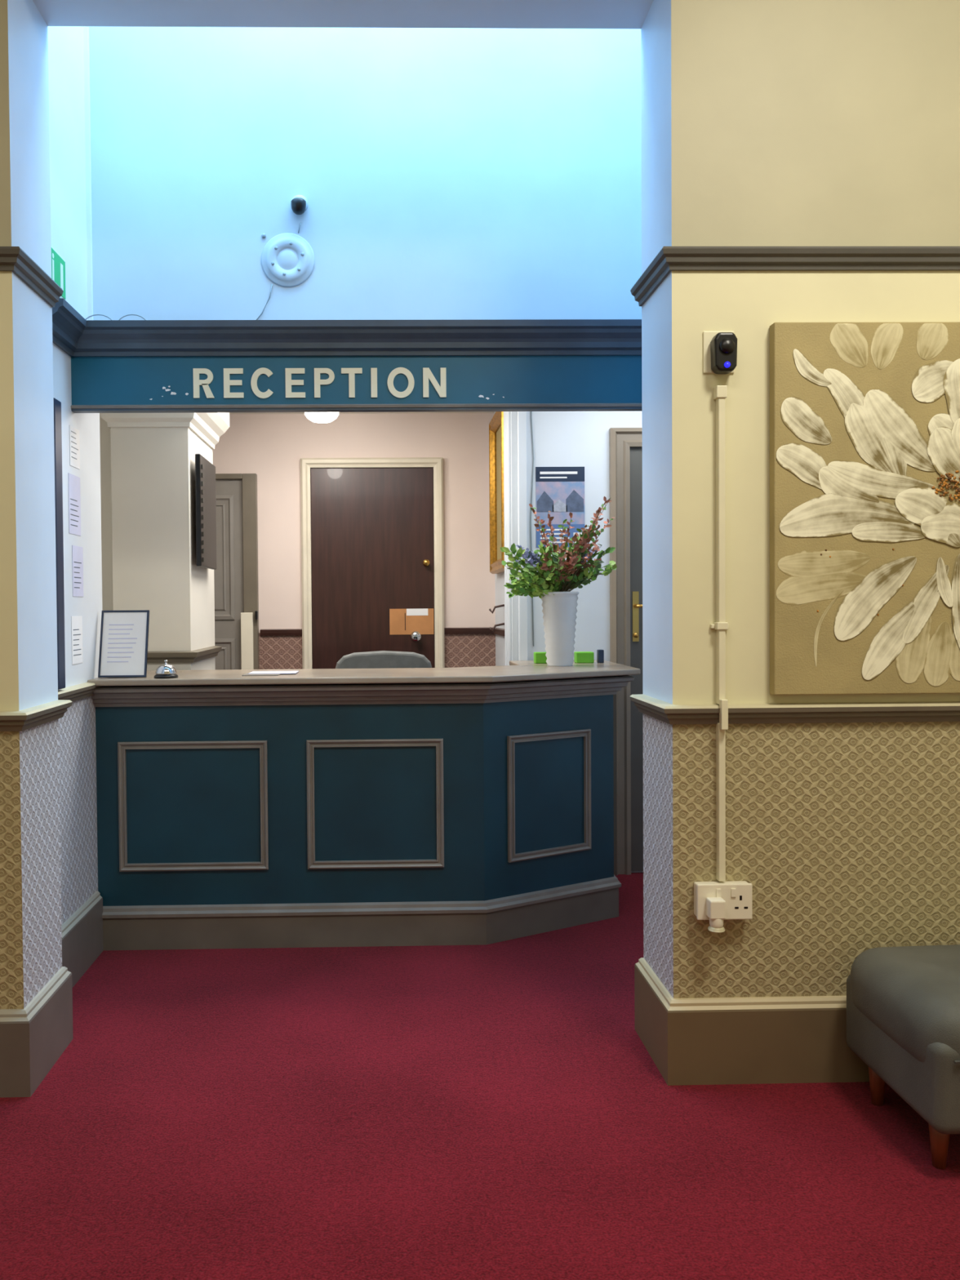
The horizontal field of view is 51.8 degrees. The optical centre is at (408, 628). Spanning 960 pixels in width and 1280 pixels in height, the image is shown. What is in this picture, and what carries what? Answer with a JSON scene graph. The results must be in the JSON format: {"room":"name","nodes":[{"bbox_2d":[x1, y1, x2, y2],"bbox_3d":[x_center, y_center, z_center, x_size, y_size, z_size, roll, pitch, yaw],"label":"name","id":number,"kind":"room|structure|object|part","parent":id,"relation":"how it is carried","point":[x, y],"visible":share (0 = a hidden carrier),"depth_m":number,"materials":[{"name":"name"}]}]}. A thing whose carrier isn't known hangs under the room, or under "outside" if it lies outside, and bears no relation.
{"room":"hotel lobby","nodes":[
{"label":"hotel lobby","id":0,"kind":"room"},
{"bbox_2d":[48,26,102,924],"bbox_3d":[-1.284,-1.020,3.353,0.190,4.500,0.920,0,1,-1],"label":"wall","id":1,"kind":"structure","parent":0,"point":[77,726],"depth_m":3.51,"materials":[{"name":"paint"}]},
{"bbox_2d":[51,246,66,299],"bbox_3d":[-1.170,-1.171,3.192,0.034,0.145,0.280,0,1,-1],"label":"exit sign","id":2,"kind":"object","parent":1,"relation":"attached to","point":[58,264],"visible":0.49,"depth_m":3.26,"materials":[{"name":"green plastic"}]},
{"bbox_2d":[53,397,65,689],"bbox_3d":[-1.166,-0.277,3.264,0.030,0.955,0.085,0,1,-1],"label":"trim","id":3,"kind":"structure","parent":1,"relation":"attached to","point":[57,404],"depth_m":3.25,"materials":[{"name":"grey paint"}]},
{"bbox_2d":[68,425,83,664],"bbox_3d":[-1.185,-0.294,3.515,0.001,0.840,0.150,0,1,-1],"label":"notices","id":4,"kind":"object","parent":1,"relation":"attached to","point":[74,498],"visible":1,"depth_m":3.51,"materials":[{"name":"white paper"}]},
{"bbox_2d":[83,26,93,319],"bbox_3d":[-1.197,-2.128,3.664,0.016,2.100,0.016,0,1,-1],"label":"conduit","id":5,"kind":"object","parent":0,"point":[86,28],"depth_m":3.67,"materials":[{"name":"white plastic"}]},
{"bbox_2d":[99,413,113,610],"bbox_3d":[-1.546,-0.038,4.774,0.510,2.480,1.890,0,1,-1],"label":"wall","id":6,"kind":"structure","parent":0,"point":[104,431],"depth_m":4.41,"materials":[{"name":"white paint"}]},
{"bbox_2d":[100,412,229,670],"bbox_3d":[-1.119,-0.006,4.536,0.503,2.420,0.685,0,1,-1],"label":"wall pier","id":7,"kind":"object","parent":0,"point":[155,569],"visible":0.51,"depth_m":4.27,"materials":[{"name":"white paint"}]},
{"bbox_2d":[146,645,222,662],"bbox_3d":[-1.118,0.118,4.563,0.403,0.050,0.635,0,1,-1],"label":"rail","id":8,"kind":"object","parent":7,"relation":"attached to","point":[184,656],"visible":0.57,"depth_m":4.27,"materials":[{"name":"paint"}]},
{"bbox_2d":[195,453,217,569],"bbox_3d":[-0.930,-0.522,4.497,0.051,0.490,0.390,0,1,-1],"label":"television","id":9,"kind":"object","parent":7,"relation":"attached to","point":[205,471],"visible":1,"depth_m":4.42,"materials":[{"name":"black plastic"}]},
{"bbox_2d":[212,413,495,669],"bbox_3d":[-0.657,-0.066,5.787,2.330,2.480,0.100,0,1,-1],"label":"wall","id":10,"kind":"structure","parent":0,"point":[271,446],"depth_m":5.73,"materials":[{"name":"pink paint"}]},
{"bbox_2d":[213,479,244,670],"bbox_3d":[-1.209,0.155,5.714,0.520,2.030,0.032,0,1,-1],"label":"leaf","id":11,"kind":"object","parent":10,"relation":"attached to","point":[228,574],"visible":0.24,"depth_m":5.70,"materials":[{"name":"grey paint"}]},
{"bbox_2d":[215,473,259,669],"bbox_3d":[-1.194,0.145,5.705,0.650,2.070,0.050,0,1,-1],"label":"frame","id":12,"kind":"object","parent":10,"relation":"attached to","point":[250,519],"visible":0.51,"depth_m":5.67,"materials":[{"name":"paint"}]},
{"bbox_2d":[240,610,258,669],"bbox_3d":[-0.913,0.089,5.665,0.100,0.380,0.040,0,1,-1],"label":"panel","id":13,"kind":"object","parent":10,"relation":"attached to","point":[246,618],"visible":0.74,"depth_m":5.66,"materials":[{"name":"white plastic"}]},
{"bbox_2d":[310,467,434,668],"bbox_3d":[-0.202,0.117,5.697,0.709,2.090,0.107,0,1,-1],"label":"leaf","id":14,"kind":"object","parent":10,"relation":"attached to","point":[372,529],"depth_m":5.71,"materials":[{"name":"brown wood"}]},
{"bbox_2d":[389,608,433,635],"bbox_3d":[0.020,-0.040,5.719,0.256,0.150,0.006,0,1,-1],"label":"notice","id":15,"kind":"object","parent":14,"relation":"attached to","point":[402,621],"visible":0.98,"depth_m":5.72,"materials":[{"name":"brown paper"}]},
{"bbox_3d":[0.069,-0.162,5.682,0.114,0.475,0.077,0,1,-1],"label":"knobs","id":16,"kind":"part","parent":14,"relation":"part of","materials":[{"name":"metal"}]},
{"bbox_2d":[300,457,444,669],"bbox_3d":[-0.203,0.122,5.728,0.825,2.220,0.045,0,1,-1],"label":"frame","id":17,"kind":"object","parent":10,"relation":"attached to","point":[437,463],"visible":0.62,"depth_m":5.70,"materials":[{"name":"paint"}]},
{"bbox_2d":[260,627,504,635],"bbox_3d":[-0.167,0.026,5.359,1.370,0.037,0.780,0,1,-1],"label":"rail","id":18,"kind":"object","parent":10,"relation":"attached to","point":[498,631],"depth_m":5.72,"materials":[{"name":"brown wood"}]},
{"bbox_2d":[229,411,494,413],"bbox_3d":[0.088,-1.263,4.858,3.800,0.060,2.040,0,1,-1],"label":"ceiling","id":19,"kind":"structure","parent":0,"point":[426,411],"depth_m":5.70,"materials":[{"name":"paint"}]},
{"bbox_2d":[304,412,338,422],"bbox_3d":[-0.446,-1.147,5.069,0.200,0.172,0.200,0,1,-1],"label":"recessed light","id":20,"kind":"object","parent":19,"relation":"in","point":[317,417],"visible":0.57,"depth_m":5.02,"materials":[{"name":"white glass"}]},
{"bbox_2d":[88,26,641,319],"bbox_3d":[0.349,-2.117,3.765,3.110,2.350,0.120,0,1,-1],"label":"wall","id":21,"kind":"structure","parent":0,"point":[442,173],"depth_m":3.70,"materials":[{"name":"white paint"}]},
{"bbox_2d":[192,368,214,398],"bbox_3d":[-0.724,-0.867,3.485,0.073,0.104,0.006,0,1,-1],"label":"letter","id":22,"kind":"object","parent":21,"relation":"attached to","point":[197,382],"depth_m":3.48,"materials":[{"name":"beige plastic"}]},
{"bbox_2d":[223,368,244,398],"bbox_3d":[-0.618,-0.868,3.488,0.069,0.104,0.006,0,1,-1],"label":"letter","id":23,"kind":"object","parent":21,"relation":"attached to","point":[227,382],"depth_m":3.48,"materials":[{"name":"beige plastic"}]},
{"bbox_2d":[250,367,273,398],"bbox_3d":[-0.518,-0.870,3.490,0.078,0.106,0.006,0,1,-1],"label":"letter","id":24,"kind":"object","parent":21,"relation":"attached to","point":[259,371],"depth_m":3.49,"materials":[{"name":"beige plastic"}]},
{"bbox_2d":[256,222,301,319],"bbox_3d":[-0.526,-1.303,3.700,0.254,0.442,0.004,0,1,-1],"label":"cable","id":25,"kind":"object","parent":21,"relation":"attached to","point":[300,222],"visible":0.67,"depth_m":3.70,"materials":[{"name":"grey plastic"}]},
{"bbox_2d":[261,232,315,287],"bbox_3d":[-0.452,-1.384,3.694,0.200,0.200,0.019,0,1,-1],"label":"wall speaker","id":26,"kind":"object","parent":21,"relation":"attached to","point":[287,260],"visible":1,"depth_m":3.69,"materials":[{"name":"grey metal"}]},
{"bbox_2d":[290,195,307,214],"bbox_3d":[-0.408,-1.582,3.666,0.064,0.084,0.068,0,1,-1],"label":"dome camera","id":27,"kind":"object","parent":21,"relation":"attached to","point":[299,203],"visible":1,"depth_m":3.64,"materials":[{"name":"black plastic"}]},
{"bbox_2d":[52,297,641,413],"bbox_3d":[0.365,-0.930,3.460,3.110,0.300,0.540,0,1,-1],"label":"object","id":28,"kind":"structure","parent":21,"relation":"attached to","point":[537,365],"depth_m":3.49,"materials":[{"name":"blue wood"}]},
{"bbox_2d":[85,314,146,319],"bbox_3d":[-1.008,-1.094,3.510,0.314,0.052,0.021,-1,1,-5],"label":"loose cable","id":29,"kind":"object","parent":28,"relation":"on","point":[93,314],"visible":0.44,"depth_m":3.51,"materials":[{"name":"grey plastic"}]},
{"bbox_2d":[284,368,305,398],"bbox_3d":[-0.401,-0.869,3.492,0.069,0.104,0.006,0,1,-1],"label":"letter","id":30,"kind":"object","parent":28,"relation":"attached to","point":[288,371],"depth_m":3.49,"materials":[{"name":"beige plastic"}]},
{"bbox_2d":[314,368,334,397],"bbox_3d":[-0.297,-0.871,3.494,0.070,0.101,0.006,0,1,-1],"label":"letter","id":31,"kind":"object","parent":28,"relation":"attached to","point":[317,382],"depth_m":3.49,"materials":[{"name":"beige plastic"}]},
{"bbox_2d":[370,368,377,397],"bbox_3d":[-0.122,-0.872,3.498,0.021,0.101,0.006,0,1,-1],"label":"letter","id":32,"kind":"object","parent":28,"relation":"attached to","point":[373,371],"depth_m":3.49,"materials":[{"name":"beige plastic"}]},
{"bbox_2d":[341,368,362,397],"bbox_3d":[-0.200,-0.871,3.496,0.072,0.101,0.006,0,1,-1],"label":"letter","id":33,"kind":"object","parent":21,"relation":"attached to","point":[352,372],"depth_m":3.49,"materials":[{"name":"beige plastic"}]},
{"bbox_2d":[387,367,414,398],"bbox_3d":[-0.025,-0.872,3.500,0.093,0.107,0.006,0,1,-1],"label":"letter","id":34,"kind":"object","parent":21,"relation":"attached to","point":[397,371],"depth_m":3.50,"materials":[{"name":"beige plastic"}]},
{"bbox_2d":[422,367,446,397],"bbox_3d":[0.094,-0.874,3.503,0.082,0.104,0.006,0,1,-1],"label":"letter","id":35,"kind":"object","parent":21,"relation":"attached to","point":[427,374],"depth_m":3.50,"materials":[{"name":"beige plastic"}]},
{"bbox_2d":[0,872,959,1279],"bbox_3d":[0.012,1.272,2.328,5.300,0.060,7.200,0,1,-1],"label":"floor","id":36,"kind":"structure","parent":0,"point":[499,1110],"depth_m":2.39,"materials":[{"name":"red carpet"}]},
{"bbox_2d":[87,659,640,950],"bbox_3d":[-0.120,0.686,4.189,2.143,1.034,1.050,0,1,-1],"label":"reception desk","id":37,"kind":"object","parent":36,"relation":"on","point":[459,806],"depth_m":3.76,"materials":[{"name":"teal paint"}]},
{"bbox_2d":[97,609,149,677],"bbox_3d":[-1.084,0.058,3.778,0.180,0.255,0.123,0,1,-1],"label":"sign holder","id":38,"kind":"object","parent":37,"relation":"on","point":[124,634],"visible":1,"depth_m":3.75,"materials":[{"name":"white paper"}]},
{"bbox_2d":[154,659,177,678],"bbox_3d":[-0.912,0.152,3.705,0.088,0.067,0.088,0,1,-1],"label":"bell","id":39,"kind":"object","parent":37,"relation":"on","point":[166,670],"visible":1,"depth_m":3.68,"materials":[{"name":"silver metal"}]},
{"bbox_2d":[241,671,298,675],"bbox_3d":[-0.540,0.177,3.874,0.200,0.005,0.200,0,1,-1],"label":"paper sheets","id":40,"kind":"object","parent":37,"relation":"on","point":[254,673],"visible":1,"depth_m":3.85,"materials":[{"name":"paper"}]},
{"bbox_3d":[-0.004,0.243,3.922,2.357,0.079,0.700,-1,1,-26],"label":"moulding","id":41,"kind":"part","parent":37,"relation":"part of","materials":[{"name":"paint"}]},
{"bbox_2d":[499,496,617,666],"bbox_3d":[0.655,-0.202,4.253,0.512,0.728,0.298,-1,1,-7],"label":"potted flowering plant","id":42,"kind":"object","parent":37,"relation":"on","point":[554,577],"visible":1,"depth_m":4.21,"materials":[{"name":"green plant"}]},
{"bbox_3d":[0.656,0.002,4.266,0.166,0.320,0.166,0,1,-1],"label":"ribbed pot","id":43,"kind":"part","parent":42,"relation":"part of","materials":[{"name":"ceramic"}]},
{"bbox_2d":[533,649,604,663],"bbox_3d":[0.728,0.127,4.470,0.310,0.060,0.060,0,1,-1],"label":"box","id":44,"kind":"object","parent":37,"relation":"on","point":[580,656],"visible":0.89,"depth_m":4.44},
{"bbox_2d":[335,650,431,668],"bbox_3d":[-0.116,0.644,4.899,0.518,1.087,0.601,0,1,-1],"label":"office chair","id":45,"kind":"object","parent":36,"relation":"on","point":[380,659],"visible":0.12,"depth_m":4.62,"materials":[{"name":"grey fabric"}]},
{"bbox_2d":[846,944,959,1168],"bbox_3d":[1.658,1.022,2.403,1.012,0.413,0.469,0,1,-1],"label":"upholstered bench","id":46,"kind":"object","parent":36,"relation":"on","point":[903,1002],"visible":1,"depth_m":2.32,"materials":[{"name":"grey fabric"}]},
{"bbox_2d":[850,944,959,1062],"bbox_3d":[1.657,0.921,2.401,1.012,0.212,0.469,0,1,-1],"label":"cushion","id":47,"kind":"object","parent":46,"relation":"on","point":[905,1000],"depth_m":2.36,"materials":[{"name":"grey fabric"}]},
{"bbox_2d":[0,0,959,1008],"bbox_3d":[-0.016,-1.018,2.765,5.300,4.500,0.310,0,1,-1],"label":"wall","id":48,"kind":"structure","parent":0,"point":[764,122],"depth_m":2.65,"materials":[{"name":"beige paint"}]},
{"bbox_2d":[0,246,63,306],"bbox_3d":[-1.838,-0.964,2.710,1.654,0.057,0.344,0,1,-1],"label":"trim","id":49,"kind":"structure","parent":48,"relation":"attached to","point":[14,259],"depth_m":2.67,"materials":[{"name":"grey paint"}]},
{"bbox_2d":[0,682,102,731],"bbox_3d":[-1.838,0.240,3.134,1.652,0.053,1.137,0,1,-1],"label":"trim","id":50,"kind":"structure","parent":48,"relation":"attached to","point":[27,718],"depth_m":2.76,"materials":[{"name":"paint"}]},
{"bbox_2d":[0,890,103,1097],"bbox_3d":[-1.836,1.125,3.158,1.642,0.227,1.127,0,1,-1],"label":"baseboard","id":51,"kind":"structure","parent":48,"relation":"attached to","point":[33,1038],"depth_m":2.77,"materials":[{"name":"grey paint"}]},
{"bbox_2d":[710,385,728,881],"bbox_3d":[0.835,0.017,2.626,0.048,1.322,0.046,0,1,-1],"label":"cable trunking","id":52,"kind":"object","parent":48,"relation":"attached to","point":[720,392],"visible":1,"depth_m":2.62,"materials":[{"name":"beige plastic"}]},
{"bbox_2d":[702,331,737,373],"bbox_3d":[0.830,-0.735,2.602,0.084,0.117,0.063,0,1,-1],"label":"sensor","id":53,"kind":"object","parent":48,"relation":"attached to","point":[719,348],"visible":1,"depth_m":2.58,"materials":[{"name":"black plastic"}]},
{"bbox_2d":[693,880,752,933],"bbox_3d":[0.843,0.740,2.622,0.148,0.118,0.084,0,1,-1],"label":"wall socket","id":54,"kind":"object","parent":48,"relation":"attached to","point":[716,902],"visible":1,"depth_m":2.62,"materials":[{"name":"white plastic"}]},
{"bbox_3d":[0.843,0.729,2.627,0.148,0.096,0.010,0,1,-1],"label":"plate","id":55,"kind":"part","parent":54,"relation":"part of","materials":[{"name":"white plastic"}]},
{"bbox_2d":[634,957,869,1085],"bbox_3d":[1.671,1.104,2.845,1.957,0.227,0.354,0,1,-1],"label":"baseboard","id":56,"kind":"structure","parent":48,"relation":"attached to","point":[802,1039],"depth_m":2.65,"materials":[{"name":"paint"}]},
{"bbox_2d":[629,693,959,724],"bbox_3d":[1.660,0.219,2.826,1.967,0.053,0.374,0,1,-1],"label":"trim","id":57,"kind":"structure","parent":48,"relation":"attached to","point":[940,711],"depth_m":2.64,"materials":[{"name":"paint"}]},
{"bbox_2d":[630,246,959,306],"bbox_3d":[1.649,-0.993,2.783,1.969,0.057,0.344,0,1,-1],"label":"trim","id":58,"kind":"structure","parent":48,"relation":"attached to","point":[668,259],"depth_m":2.61,"materials":[{"name":"grey paint"}]},
{"bbox_2d":[769,321,959,695],"bbox_3d":[1.469,-0.320,2.632,1.000,0.986,0.042,0,1,-1],"label":"flower painting","id":59,"kind":"object","parent":48,"relation":"attached to","point":[864,417],"visible":1,"depth_m":2.61,"materials":[{"name":"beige fabric"}]},
{"bbox_2d":[493,411,505,666],"bbox_3d":[0.568,-0.067,5.348,0.100,2.480,1.030,0,1,-1],"label":"wall","id":60,"kind":"structure","parent":0,"point":[499,578],"depth_m":5.52,"materials":[{"name":"white paint"}]},
{"bbox_2d":[488,411,504,573],"bbox_3d":[0.491,-0.735,5.297,0.045,0.860,0.640,0,1,-1],"label":"picture","id":61,"kind":"object","parent":60,"relation":"attached to","point":[496,424],"visible":0.71,"depth_m":5.50,"materials":[{"name":"gold fabric"}]},
{"bbox_2d":[488,604,504,631],"bbox_3d":[0.477,-0.055,5.311,0.086,0.152,0.012,0,1,-1],"label":"coat hooks","id":62,"kind":"object","parent":60,"relation":"attached to","point":[503,605],"visible":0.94,"depth_m":5.31,"materials":[{"name":"silver metal"}]},
{"bbox_2d":[503,411,528,665],"bbox_3d":[0.527,-0.026,4.843,0.082,2.420,0.260,0,1,-1],"label":"trim","id":63,"kind":"structure","parent":60,"relation":"attached to","point":[513,449],"depth_m":4.74,"materials":[{"name":"white wood"}]},
{"bbox_2d":[516,411,643,872],"bbox_3d":[1.264,-0.060,4.795,1.470,2.480,0.104,0,1,-1],"label":"wall","id":64,"kind":"structure","parent":0,"point":[560,438],"depth_m":4.72,"materials":[{"name":"white paint"}]},
{"bbox_2d":[530,411,533,646],"bbox_3d":[0.594,-0.564,4.719,0.020,1.300,0.005,0,1,-1],"label":"cable","id":65,"kind":"object","parent":64,"relation":"attached to","point":[531,411],"depth_m":4.72,"materials":[{"name":"white plastic"}]},
{"bbox_2d":[608,427,642,875],"bbox_3d":[1.438,0.160,4.733,0.930,2.240,0.045,0,1,-1],"label":"frame","id":66,"kind":"object","parent":64,"relation":"attached to","point":[620,439],"visible":0.27,"depth_m":4.71,"materials":[{"name":"grey wood"}]},
{"bbox_2d":[630,447,643,871],"bbox_3d":[1.443,0.145,4.719,0.760,2.050,0.073,0,1,-1],"label":"door","id":67,"kind":"structure","parent":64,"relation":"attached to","point":[636,453],"depth_m":4.73,"materials":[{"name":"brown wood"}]},
{"bbox_3d":[1.139,-0.057,4.701,0.126,0.240,0.059,0,1,-1],"label":"handle","id":68,"kind":"part","parent":67,"relation":"part of","materials":[{"name":"gold metal"}]}
]}

